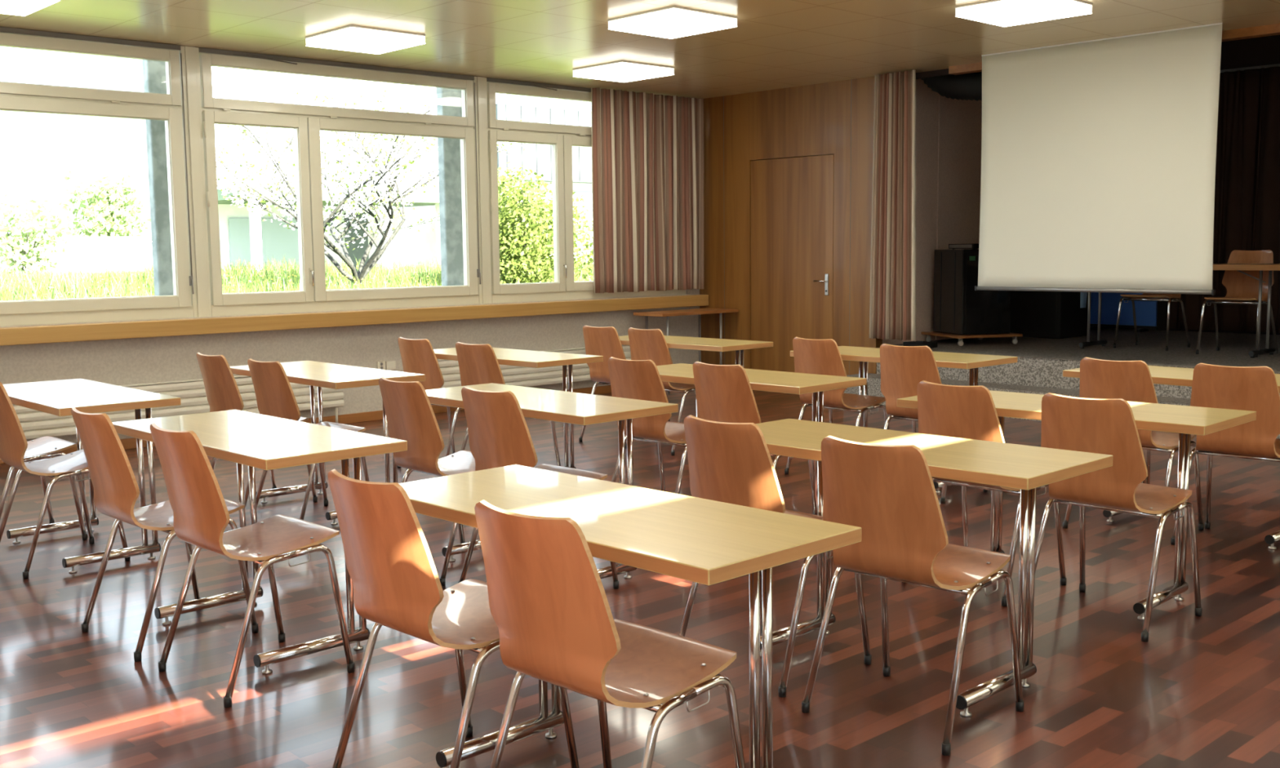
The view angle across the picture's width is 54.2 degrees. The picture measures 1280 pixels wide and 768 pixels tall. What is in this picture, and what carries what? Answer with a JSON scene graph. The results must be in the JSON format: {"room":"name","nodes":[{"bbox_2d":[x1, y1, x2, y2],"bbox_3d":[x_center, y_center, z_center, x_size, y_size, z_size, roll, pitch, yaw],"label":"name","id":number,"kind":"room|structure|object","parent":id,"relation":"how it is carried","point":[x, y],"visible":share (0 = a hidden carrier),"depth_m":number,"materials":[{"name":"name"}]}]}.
{"room":"classroom","nodes":[
{"label":"classroom","id":0,"kind":"room"},
{"bbox_2d":[0,288,699,444],"bbox_3d":[-3.390,-0.933,9.034,11.120,2.947,0.250,-6,8,-43],"label":"wall","id":1,"kind":"structure","parent":0,"point":[133,361],"depth_m":9.78,"materials":[{"name":"white paint"}]},
{"bbox_2d":[0,26,194,326],"bbox_3d":[-4.184,-1.337,8.123,2.540,1.925,0.162,-6,8,-43],"label":"window","id":2,"kind":"structure","parent":1,"relation":"in","point":[169,107],"depth_m":8.62,"materials":[{"name":"beige paint"}]},
{"bbox_2d":[12,375,343,439],"bbox_3d":[-3.449,0.219,8.846,2.990,0.457,0.104,-6,8,-43],"label":"radiator","id":3,"kind":"object","parent":1,"relation":"attached to","point":[35,424],"visible":0.44,"depth_m":8.92,"materials":[{"name":"beige metal"}]},
{"bbox_2d":[0,385,611,464],"bbox_3d":[-3.284,0.385,9.079,10.720,0.075,0.016,-6,8,-43],"label":"baseboard","id":4,"kind":"structure","parent":1,"relation":"attached to","point":[127,443],"depth_m":10.04,"materials":[{"name":"brown wood"}]},
{"bbox_2d":[180,45,480,317],"bbox_3d":[-2.335,-1.545,9.853,2.540,1.925,0.162,-6,8,-43],"label":"window","id":5,"kind":"structure","parent":1,"relation":"in","point":[202,111],"depth_m":9.62,"materials":[{"name":"beige paint"}]},
{"bbox_2d":[0,294,708,346],"bbox_3d":[-3.263,-0.407,8.947,10.700,0.108,0.165,-6,8,-43],"label":"windowsill","id":6,"kind":"structure","parent":1,"relation":"attached to","point":[157,328],"depth_m":9.57,"materials":[{"name":"brown wood"}]},
{"bbox_2d":[377,360,395,369],"bbox_3d":[-2.061,-0.151,10.183,0.170,0.075,0.016,-6,8,-43],"label":"wall socket","id":7,"kind":"object","parent":1,"relation":"attached to","point":[391,365],"visible":0.79,"depth_m":10.18,"materials":[{"name":"beige plastic"}]},
{"bbox_2d":[436,345,631,388],"bbox_3d":[-0.952,-0.062,11.181,2.350,0.457,0.104,-6,8,-43],"label":"radiator","id":8,"kind":"object","parent":1,"relation":"attached to","point":[523,376],"visible":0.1,"depth_m":11.12,"materials":[{"name":"beige metal"}]},
{"bbox_2d":[473,76,685,303],"bbox_3d":[-0.487,-1.754,11.582,2.540,1.925,0.162,-6,8,-43],"label":"window","id":9,"kind":"structure","parent":1,"relation":"in","point":[490,130],"depth_m":11.08,"materials":[{"name":"beige paint"}]},
{"bbox_2d":[0,390,1279,767],"bbox_3d":[0.052,0.846,5.385,10.970,0.120,10.510,-6,8,-43],"label":"floor","id":10,"kind":"structure","parent":0,"point":[1203,691],"depth_m":4.20,"materials":[{"name":"brown wood"}]},
{"bbox_2d":[0,435,87,540],"bbox_3d":[-2.998,0.336,5.974,0.499,0.835,0.488,-6,8,-43],"label":"chair","id":11,"kind":"object","parent":10,"relation":"on","point":[47,446],"visible":0.62,"depth_m":5.98,"materials":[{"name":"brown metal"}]},
{"bbox_2d":[0,382,130,578],"bbox_3d":[-2.622,0.377,5.562,0.499,0.835,0.488,-6,8,-42],"label":"chair","id":12,"kind":"object","parent":10,"relation":"on","point":[13,442],"visible":0.83,"depth_m":5.41,"materials":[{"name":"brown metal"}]},
{"bbox_2d":[2,378,181,573],"bbox_3d":[-2.589,0.404,5.750,0.505,0.740,1.222,-6,8,-42],"label":"table","id":13,"kind":"object","parent":10,"relation":"on","point":[56,397],"visible":0.84,"depth_m":5.57,"materials":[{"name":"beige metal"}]},
{"bbox_2d":[71,406,258,662],"bbox_3d":[-1.721,0.485,4.471,0.499,0.835,0.488,-7,9,-44],"label":"chair","id":14,"kind":"object","parent":10,"relation":"on","point":[116,488],"visible":0.7,"depth_m":4.29,"materials":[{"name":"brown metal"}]},
{"bbox_2d":[149,422,355,707],"bbox_3d":[-1.274,0.527,4.036,0.499,0.835,0.488,-7,9,-44],"label":"chair","id":15,"kind":"object","parent":10,"relation":"on","point":[201,514],"visible":1,"depth_m":3.91,"materials":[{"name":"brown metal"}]},
{"bbox_2d":[196,352,317,505],"bbox_3d":[-2.110,0.236,6.811,0.499,0.835,0.488,-7,9,-44],"label":"chair","id":16,"kind":"object","parent":10,"relation":"on","point":[222,391],"visible":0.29,"depth_m":6.60,"materials":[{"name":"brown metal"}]},
{"bbox_2d":[111,409,407,674],"bbox_3d":[-1.369,0.533,4.431,0.505,0.740,1.222,-7,9,-44],"label":"table","id":17,"kind":"object","parent":10,"relation":"on","point":[252,440],"visible":0.78,"depth_m":4.27,"materials":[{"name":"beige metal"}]},
{"bbox_2d":[247,358,369,519],"bbox_3d":[-1.705,0.276,6.398,0.488,0.835,0.499,5,9,44],"label":"chair","id":18,"kind":"object","parent":10,"relation":"on","point":[274,394],"visible":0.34,"depth_m":6.20,"materials":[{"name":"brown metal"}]},
{"bbox_2d":[229,360,425,524],"bbox_3d":[-1.680,0.296,6.645,0.505,0.740,1.222,-6,8,-42],"label":"table","id":19,"kind":"object","parent":10,"relation":"on","point":[324,375],"visible":0.58,"depth_m":6.49,"materials":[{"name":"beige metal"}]},
{"bbox_2d":[378,377,475,586],"bbox_3d":[-0.833,0.376,5.382,0.499,0.835,0.488,-6,8,-43],"label":"chair","id":20,"kind":"object","parent":10,"relation":"on","point":[411,417],"visible":0.55,"depth_m":5.20,"materials":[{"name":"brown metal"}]},
{"bbox_2d":[397,337,461,467],"bbox_3d":[-1.227,0.114,7.843,0.488,0.835,0.499,5,9,44],"label":"chair","id":21,"kind":"object","parent":10,"relation":"on","point":[418,356],"visible":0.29,"depth_m":7.62,"materials":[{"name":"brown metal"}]},
{"bbox_2d":[327,469,579,767],"bbox_3d":[-0.494,0.614,3.161,0.499,0.835,0.488,-7,9,-44],"label":"chair","id":22,"kind":"object","parent":10,"relation":"on","point":[391,568],"visible":0.8,"depth_m":3.00,"materials":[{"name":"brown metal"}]},
{"bbox_2d":[455,342,560,466],"bbox_3d":[-0.802,0.160,7.379,0.488,0.835,0.499,5,9,43],"label":"chair","id":23,"kind":"object","parent":10,"relation":"on","point":[478,364],"visible":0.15,"depth_m":7.18,"materials":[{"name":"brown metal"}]},
{"bbox_2d":[433,347,603,468],"bbox_3d":[-0.820,0.183,7.598,1.222,0.740,0.505,6,9,45],"label":"table","id":24,"kind":"object","parent":10,"relation":"on","point":[508,357],"visible":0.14,"depth_m":7.40,"materials":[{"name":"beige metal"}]},
{"bbox_2d":[457,386,619,589],"bbox_3d":[-0.428,0.414,4.998,0.488,0.835,0.499,5,9,44],"label":"chair","id":25,"kind":"object","parent":10,"relation":"on","point":[499,433],"visible":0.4,"depth_m":4.82,"materials":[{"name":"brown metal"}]},
{"bbox_2d":[425,382,678,578],"bbox_3d":[-0.449,0.426,5.321,0.505,0.740,1.222,-7,9,-44],"label":"table","id":26,"kind":"object","parent":10,"relation":"on","point":[571,407],"visible":0.42,"depth_m":5.12,"materials":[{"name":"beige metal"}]},
{"bbox_2d":[578,324,626,448],"bbox_3d":[-0.126,-0.005,8.825,0.488,0.835,0.499,5,9,44],"label":"chair","id":27,"kind":"object","parent":10,"relation":"on","point":[606,342],"visible":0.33,"depth_m":8.66,"materials":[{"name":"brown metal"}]},
{"bbox_2d":[474,499,745,767],"bbox_3d":[-0.081,0.651,2.768,0.488,0.835,0.499,5,9,44],"label":"chair","id":28,"kind":"object","parent":10,"relation":"on","point":[549,607],"visible":1,"depth_m":2.62,"materials":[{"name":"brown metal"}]},
{"bbox_2d":[398,464,861,767],"bbox_3d":[-0.110,0.665,3.083,0.505,0.740,1.222,-7,9,-44],"label":"table","id":29,"kind":"object","parent":10,"relation":"on","point":[704,541],"visible":0.82,"depth_m":2.92,"materials":[{"name":"brown wood"}]},
{"bbox_2d":[607,356,687,493],"bbox_3d":[0.115,0.272,6.250,0.499,0.835,0.488,-7,9,-44],"label":"chair","id":30,"kind":"object","parent":10,"relation":"on","point":[639,380],"visible":0.48,"depth_m":6.07,"materials":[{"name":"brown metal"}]},
{"bbox_2d":[624,327,695,455],"bbox_3d":[0.194,0.025,8.516,0.499,0.835,0.488,-6,8,-43],"label":"chair","id":31,"kind":"object","parent":10,"relation":"on","point":[645,344],"visible":0.36,"depth_m":8.31,"materials":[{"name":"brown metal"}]},
{"bbox_2d":[633,307,738,394],"bbox_3d":[0.455,-0.326,12.076,1.040,0.760,0.400,-6,8,-43],"label":"table","id":32,"kind":"object","parent":10,"relation":"on","point":[668,313],"visible":0.69,"depth_m":11.96,"materials":[{"name":"brown wood"}]},
{"bbox_2d":[618,335,773,439],"bbox_3d":[0.276,0.068,8.547,0.505,0.740,1.222,-7,9,-44],"label":"table","id":33,"kind":"object","parent":10,"relation":"on","point":[673,342],"visible":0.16,"depth_m":8.21,"materials":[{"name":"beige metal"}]},
{"bbox_2d":[693,360,817,515],"bbox_3d":[0.523,0.300,5.950,0.499,0.835,0.488,-6,8,-42],"label":"chair","id":34,"kind":"object","parent":10,"relation":"on","point":[723,393],"visible":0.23,"depth_m":5.76,"materials":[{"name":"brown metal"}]},
{"bbox_2d":[656,363,866,515],"bbox_3d":[0.470,0.319,6.219,0.505,0.740,1.222,-7,9,-44],"label":"table","id":35,"kind":"object","parent":10,"relation":"on","point":[793,383],"visible":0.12,"depth_m":5.97,"materials":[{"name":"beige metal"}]},
{"bbox_2d":[679,414,871,697],"bbox_3d":[0.415,0.505,4.070,0.499,0.835,0.488,-6,8,-42],"label":"chair","id":36,"kind":"object","parent":10,"relation":"on","point":[731,463],"visible":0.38,"depth_m":3.87,"materials":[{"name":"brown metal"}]},
{"bbox_2d":[784,337,889,474],"bbox_3d":[1.177,0.130,7.449,0.499,0.835,0.488,-6,8,-41],"label":"chair","id":37,"kind":"object","parent":10,"relation":"on","point":[818,357],"visible":0.71,"depth_m":7.29,"materials":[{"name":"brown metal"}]},
{"bbox_2d":[790,346,1017,493],"bbox_3d":[1.504,0.193,7.277,0.505,0.740,1.222,-6,8,-43],"label":"table","id":38,"kind":"object","parent":10,"relation":"on","point":[864,355],"visible":0.31,"depth_m":7.07,"materials":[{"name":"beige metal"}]},
{"bbox_2d":[801,435,1024,755],"bbox_3d":[0.784,0.549,3.620,0.488,0.835,0.499,5,9,43],"label":"chair","id":39,"kind":"object","parent":10,"relation":"on","point":[887,491],"visible":0.98,"depth_m":3.46,"materials":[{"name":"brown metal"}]},
{"bbox_2d":[755,418,1112,717],"bbox_3d":[0.794,0.556,3.995,0.505,0.740,1.222,-7,9,-44],"label":"table","id":40,"kind":"object","parent":10,"relation":"on","point":[1026,468],"visible":0.63,"depth_m":3.83,"materials":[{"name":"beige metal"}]},
{"bbox_2d":[880,343,987,503],"bbox_3d":[1.581,0.186,6.891,0.499,0.835,0.488,-6,8,-43],"label":"chair","id":41,"kind":"object","parent":10,"relation":"on","point":[902,367],"visible":0.46,"depth_m":6.74,"materials":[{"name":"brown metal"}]},
{"bbox_2d":[902,380,1066,606],"bbox_3d":[1.368,0.393,4.999,0.499,0.835,0.488,-6,8,-41],"label":"chair","id":42,"kind":"object","parent":10,"relation":"on","point":[969,412],"visible":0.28,"depth_m":4.82,"materials":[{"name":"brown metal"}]},
{"bbox_2d":[844,373,1279,439],"bbox_3d":[4.357,0.281,8.534,0.302,0.230,7.150,-6,8,-43],"label":"step","id":43,"kind":"structure","parent":10,"relation":"on","point":[873,380],"depth_m":9.95,"materials":[{"name":"brown wood"}]},
{"bbox_2d":[897,390,1256,620],"bbox_3d":[1.665,0.448,4.902,1.222,0.740,0.505,5,9,44],"label":"table","id":44,"kind":"object","parent":10,"relation":"on","point":[1184,420],"visible":0.53,"depth_m":4.72,"materials":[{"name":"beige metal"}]},
{"bbox_2d":[876,328,1279,398],"bbox_3d":[5.815,0.003,9.880,3.678,0.460,7.136,-6,8,-43],"label":"stage","id":45,"kind":"object","parent":10,"relation":"on","point":[1041,362],"visible":0.2,"depth_m":10.43,"materials":[{"name":"grey carpet"}]},
{"bbox_2d":[902,341,937,347],"bbox_3d":[2.491,-0.354,11.130,0.160,0.055,0.260,-6,8,-43],"label":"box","id":46,"kind":"object","parent":45,"relation":"on","point":[931,344],"visible":0.77,"depth_m":11.08,"materials":[{"name":"black"}]},
{"bbox_2d":[920,248,1022,346],"bbox_3d":[3.052,-0.808,11.519,0.660,0.859,0.660,-3,6,-17],"label":"equipment rack","id":47,"kind":"object","parent":45,"relation":"on","point":[961,312],"visible":0.89,"depth_m":11.31,"materials":[{"name":"black paint"}]},
{"bbox_2d":[1009,290,1088,338],"bbox_3d":[3.945,-0.867,12.345,0.606,0.780,0.760,-6,8,-43],"label":"box","id":48,"kind":"object","parent":45,"relation":"on","point":[1033,314],"visible":0.36,"depth_m":12.06,"materials":[{"name":"black"}]},
{"bbox_2d":[1009,290,1057,333],"bbox_3d":[3.726,-0.847,12.140,0.005,0.690,0.680,-6,8,-43],"label":"speaker grille","id":49,"kind":"object","parent":48,"relation":"attached to","point":[1031,312],"depth_m":12.08,"materials":[{"name":"black plastic"}]},
{"bbox_2d":[1089,292,1157,332],"bbox_3d":[4.973,-1.147,12.876,0.200,1.200,0.740,-6,8,-43],"label":"board","id":50,"kind":"object","parent":45,"relation":"on","point":[1145,311],"visible":0.38,"depth_m":12.91,"materials":[{"name":"blue fabric"}]},
{"bbox_2d":[1113,293,1191,351],"bbox_3d":[4.432,-0.731,10.791,0.499,0.835,0.488,-6,8,-43],"label":"chair","id":51,"kind":"object","parent":45,"relation":"on","point":[1144,296],"visible":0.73,"depth_m":10.74,"materials":[{"name":"silver metal"}]},
{"bbox_2d":[1078,263,1279,358],"bbox_3d":[4.522,-0.622,10.278,0.480,0.725,1.780,-6,8,-43],"label":"table","id":52,"kind":"object","parent":45,"relation":"on","point":[1237,267],"visible":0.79,"depth_m":9.90,"materials":[{"name":"brown wood"}]},
{"bbox_2d":[1080,292,1087,307],"bbox_3d":[3.910,-0.852,10.846,0.180,0.384,0.108,-6,8,-43],"label":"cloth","id":53,"kind":"object","parent":52,"relation":"hanging from","point":[1083,295],"visible":0.27,"depth_m":10.86,"materials":[{"name":"blue"}]},
{"bbox_2d":[1195,249,1278,357],"bbox_3d":[4.840,-0.661,10.100,0.499,0.835,0.488,-7,9,-44],"label":"chair","id":54,"kind":"object","parent":45,"relation":"on","point":[1242,289],"visible":0.92,"depth_m":10.18,"materials":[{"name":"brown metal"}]},
{"bbox_2d":[1034,392,1202,642],"bbox_3d":[1.718,0.437,4.561,0.499,0.835,0.488,-6,8,-42],"label":"chair","id":55,"kind":"object","parent":10,"relation":"on","point":[1091,425],"visible":0.92,"depth_m":4.40,"materials":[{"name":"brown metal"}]},
{"bbox_2d":[1062,356,1204,530],"bbox_3d":[2.341,0.281,5.936,0.499,0.835,0.488,-6,8,-41],"label":"chair","id":56,"kind":"object","parent":10,"relation":"on","point":[1127,380],"visible":0.37,"depth_m":5.76,"materials":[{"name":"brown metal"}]},
{"bbox_2d":[1062,365,1279,549],"bbox_3d":[2.686,0.325,5.936,0.505,0.740,1.222,-6,8,-41],"label":"table","id":57,"kind":"object","parent":10,"relation":"on","point":[1180,376],"visible":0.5,"depth_m":5.98,"materials":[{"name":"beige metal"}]},
{"bbox_2d":[1170,362,1279,545],"bbox_3d":[2.718,0.311,5.618,0.488,0.835,0.499,5,8,42],"label":"chair","id":58,"kind":"object","parent":10,"relation":"on","point":[1254,388],"visible":0.87,"depth_m":5.44,"materials":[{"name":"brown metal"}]},
{"bbox_2d":[0,0,1279,98],"bbox_3d":[-0.037,-2.163,5.206,11.090,0.250,10.320,-6,8,-43],"label":"ceiling","id":59,"kind":"structure","parent":0,"point":[774,44],"depth_m":8.48,"materials":[{"name":"beige paint"}]},
{"bbox_2d":[0,0,60,16],"bbox_3d":[-3.636,-2.158,6.976,0.574,0.061,0.604,-6,8,-43],"label":"ceiling lamp","id":60,"kind":"object","parent":59,"relation":"attached to","point":[16,7],"visible":1,"depth_m":7.09,"materials":[{"name":"white plastic"}]},
{"bbox_2d":[305,25,425,54],"bbox_3d":[-1.877,-2.348,8.553,0.574,0.061,0.604,-6,8,-43],"label":"ceiling lamp","id":61,"kind":"object","parent":59,"relation":"attached to","point":[350,37],"visible":1,"depth_m":8.44,"materials":[{"name":"white plastic"}]},
{"bbox_2d":[306,34,425,54],"bbox_3d":[-1.876,-2.320,8.557,0.570,0.004,0.600,-6,8,-43],"label":"diffuser","id":62,"kind":"object","parent":61,"relation":"attached to","point":[378,44],"depth_m":8.49,"materials":[{"name":"white plastic"}]},
{"bbox_2d":[572,60,674,82],"bbox_3d":[-0.136,-2.549,10.223,0.574,0.061,0.604,-6,8,-43],"label":"ceiling lamp","id":63,"kind":"object","parent":59,"relation":"attached to","point":[622,71],"visible":1,"depth_m":10.10,"materials":[{"name":"white plastic"}]},
{"bbox_2d":[573,67,674,82],"bbox_3d":[-0.136,-2.520,10.226,0.570,0.004,0.600,-6,8,-43],"label":"diffuser","id":64,"kind":"object","parent":63,"relation":"attached to","point":[615,74],"depth_m":10.15,"materials":[{"name":"white plastic"}]},
{"bbox_2d":[591,87,703,293],"bbox_3d":[0.096,-1.817,11.921,1.433,1.864,0.113,-6,8,-43],"label":"window curtain","id":65,"kind":"object","parent":59,"relation":"hanging from","point":[647,149],"visible":1,"depth_m":11.87,"materials":[{"name":"fabric"}]},
{"bbox_2d":[607,5,737,39],"bbox_3d":[0.209,-2.315,8.032,0.574,0.061,0.604,-6,8,-43],"label":"ceiling lamp","id":66,"kind":"object","parent":59,"relation":"attached to","point":[671,22],"visible":1,"depth_m":7.92,"materials":[{"name":"white plastic"}]},
{"bbox_2d":[608,15,737,39],"bbox_3d":[0.209,-2.286,8.035,0.570,0.004,0.600,-6,8,-43],"label":"diffuser","id":67,"kind":"object","parent":66,"relation":"attached to","point":[670,27],"depth_m":7.97,"materials":[{"name":"white plastic"}]},
{"bbox_2d":[869,70,915,341],"bbox_3d":[2.168,-1.508,10.704,0.104,2.264,0.489,-6,8,-43],"label":"curtain","id":68,"kind":"object","parent":59,"relation":"hanging from","point":[892,308],"visible":1,"depth_m":10.69,"materials":[{"name":"fabric"}]},
{"bbox_2d":[955,0,1093,26],"bbox_3d":[2.364,-2.304,7.712,0.574,0.061,0.604,-6,8,-43],"label":"ceiling lamp","id":69,"kind":"object","parent":59,"relation":"attached to","point":[1004,13],"visible":1,"depth_m":7.62,"materials":[{"name":"white plastic"}]},
{"bbox_2d":[974,22,1222,294],"bbox_3d":[3.299,-1.586,9.178,0.036,1.826,1.862,-6,8,-43],"label":"projection screen","id":70,"kind":"object","parent":59,"relation":"hanging from","point":[1099,156],"visible":1,"depth_m":9.10,"materials":[{"name":"beige fabric"}]},
{"bbox_2d":[699,76,882,393],"bbox_3d":[1.385,-1.291,11.848,0.120,2.947,2.170,-6,8,-43],"label":"wall","id":71,"kind":"structure","parent":0,"point":[815,119],"depth_m":11.64,"materials":[{"name":"brown wood"}]},
{"bbox_2d":[723,96,851,374],"bbox_3d":[1.358,-1.354,11.781,0.002,2.807,1.544,-6,8,-43],"label":"trim","id":72,"kind":"structure","parent":71,"relation":"attached to","point":[723,96],"depth_m":11.35,"materials":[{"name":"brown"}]},
{"bbox_2d":[750,154,833,372],"bbox_3d":[1.409,-1.023,11.759,0.125,2.176,0.998,-6,8,-43],"label":"door","id":73,"kind":"structure","parent":71,"relation":"in","point":[792,198],"depth_m":11.75,"materials":[{"name":"brown wood"}]},
{"bbox_2d":[882,78,982,344],"bbox_3d":[3.342,-1.720,12.391,3.580,3.600,0.126,-6,8,-43],"label":"wall","id":74,"kind":"structure","parent":0,"point":[948,131],"depth_m":11.83,"materials":[{"name":"brown wood"}]},
{"bbox_2d":[915,68,952,79],"bbox_3d":[4.529,-2.749,8.399,0.040,0.720,7.350,-6,8,-43],"label":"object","id":75,"kind":"structure","parent":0,"point":[942,72],"depth_m":10.58,"materials":[{"name":"brown"}]},
{"bbox_2d":[920,71,982,101],"bbox_3d":[3.334,-2.569,10.165,2.507,0.620,0.282,4,8,39],"label":"air duct","id":76,"kind":"object","parent":75,"relation":"attached to","point":[966,86],"visible":0.17,"depth_m":10.58,"materials":[{"name":"black metal"}]},
{"bbox_2d":[948,23,1279,75],"bbox_3d":[4.761,-2.374,8.090,0.105,0.059,6.330,-6,8,-43],"label":"trim","id":77,"kind":"structure","parent":75,"relation":"attached to","point":[1270,29],"depth_m":8.69,"materials":[{"name":"brown wood"}]},
{"bbox_2d":[1100,35,1279,334],"bbox_3d":[7.207,-1.611,10.990,0.120,3.600,7.470,-6,8,-43],"label":"wall","id":78,"kind":"structure","parent":0,"point":[1262,51],"depth_m":12.16,"materials":[{"name":"brown"}]},
{"bbox_2d":[1220,63,1279,72],"bbox_3d":[7.063,-2.910,10.782,0.040,0.030,6.950,-6,8,-43],"label":"rail","id":79,"kind":"object","parent":78,"relation":"attached to","point":[1276,64],"visible":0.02,"depth_m":12.02,"materials":[{"name":"grey paint"}]},
{"bbox_2d":[1213,66,1279,263],"bbox_3d":[5.881,-2.090,12.055,0.077,1.844,0.631,-6,8,-43],"label":"curtain","id":80,"kind":"object","parent":79,"relation":"hanging from","point":[1246,212],"depth_m":12.06,"materials":[{"name":"brown fabric"}]},
{"label":"outside","id":81,"kind":"structure","parent":0,"visible":0},
{"bbox_2d":[1,266,435,280],"bbox_3d":[-10.374,-4.579,51.297,67.500,1.100,70.800,-6,8,-43],"label":"ground","id":82,"kind":"structure","parent":81,"point":[333,267],"depth_m":27.23,"materials":[{"name":"green plant"}]},
{"bbox_2d":[0,186,76,274],"bbox_3d":[-12.670,-3.048,25.652,2.085,2.056,1.994,-6,8,-43],"label":"shrub","id":83,"kind":"object","parent":82,"relation":"on","point":[10,245],"visible":0.96,"depth_m":25.56,"materials":[{"name":"green plant"}]},
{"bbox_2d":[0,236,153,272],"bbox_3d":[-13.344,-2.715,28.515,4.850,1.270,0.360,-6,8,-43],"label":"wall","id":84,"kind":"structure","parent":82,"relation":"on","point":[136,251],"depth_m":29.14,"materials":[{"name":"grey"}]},
{"bbox_2d":[60,167,151,236],"bbox_3d":[-14.557,-4.492,34.115,2.370,2.894,2.337,-6,8,-43],"label":"bush","id":85,"kind":"object","parent":82,"relation":"on","point":[107,210],"visible":0.73,"depth_m":33.85,"materials":[{"name":"green plant"}]},
{"bbox_2d":[142,59,173,295],"bbox_3d":[-3.542,-1.029,9.508,0.300,3.800,0.100,-6,8,-43],"label":"concrete pillar","id":86,"kind":"structure","parent":82,"relation":"on","point":[153,72],"depth_m":9.36,"materials":[{"name":"grey concrete"}]},
{"bbox_2d":[79,53,508,236],"bbox_3d":[-12.540,-8.767,48.629,15.600,10.750,7.700,-6,8,-43],"label":"sky","id":87,"kind":"structure","parent":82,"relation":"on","point":[113,146],"depth_m":44.59,"materials":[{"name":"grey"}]},
{"bbox_2d":[0,253,593,301],"bbox_3d":[-2.863,-1.634,19.888,18.471,0.994,10.250,-6,8,-43],"label":"meadow grass","id":88,"kind":"structure","parent":82,"relation":"on","point":[128,283],"depth_m":17.13,"materials":[{"name":"green plant"}]},
{"bbox_2d":[217,187,440,270],"bbox_3d":[-7.298,-3.347,29.137,5.800,2.160,3.300,-6,8,-43],"label":"pavilion","id":89,"kind":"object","parent":82,"relation":"on","point":[244,234],"visible":0.24,"depth_m":29.30,"materials":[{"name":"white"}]},
{"bbox_2d":[213,79,533,288],"bbox_3d":[-3.843,-2.855,17.107,4.480,3.568,5.676,1,6,13],"label":"blossoming tree","id":90,"kind":"object","parent":82,"relation":"on","point":[385,164],"visible":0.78,"depth_m":16.30,"materials":[{"name":"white plant"}]},
{"bbox_2d":[435,87,463,285],"bbox_3d":[-1.650,-1.242,11.278,0.300,3.800,0.100,-6,8,-43],"label":"concrete pillar","id":91,"kind":"structure","parent":82,"relation":"on","point":[449,103],"depth_m":11.15,"materials":[{"name":"grey concrete"}]},
{"bbox_2d":[395,103,593,268],"bbox_3d":[-1.432,-4.856,34.376,10.120,4.400,5.540,-6,8,-43],"label":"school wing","id":92,"kind":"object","parent":82,"relation":"on","point":[421,246],"visible":0.16,"depth_m":30.48,"materials":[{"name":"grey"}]},
{"bbox_2d":[497,161,593,284],"bbox_3d":[-1.563,-2.049,17.494,2.299,2.072,2.297,4,8,36],"label":"leafy bush","id":93,"kind":"object","parent":82,"relation":"on","point":[526,241],"visible":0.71,"depth_m":16.84,"materials":[{"name":"green plant"}]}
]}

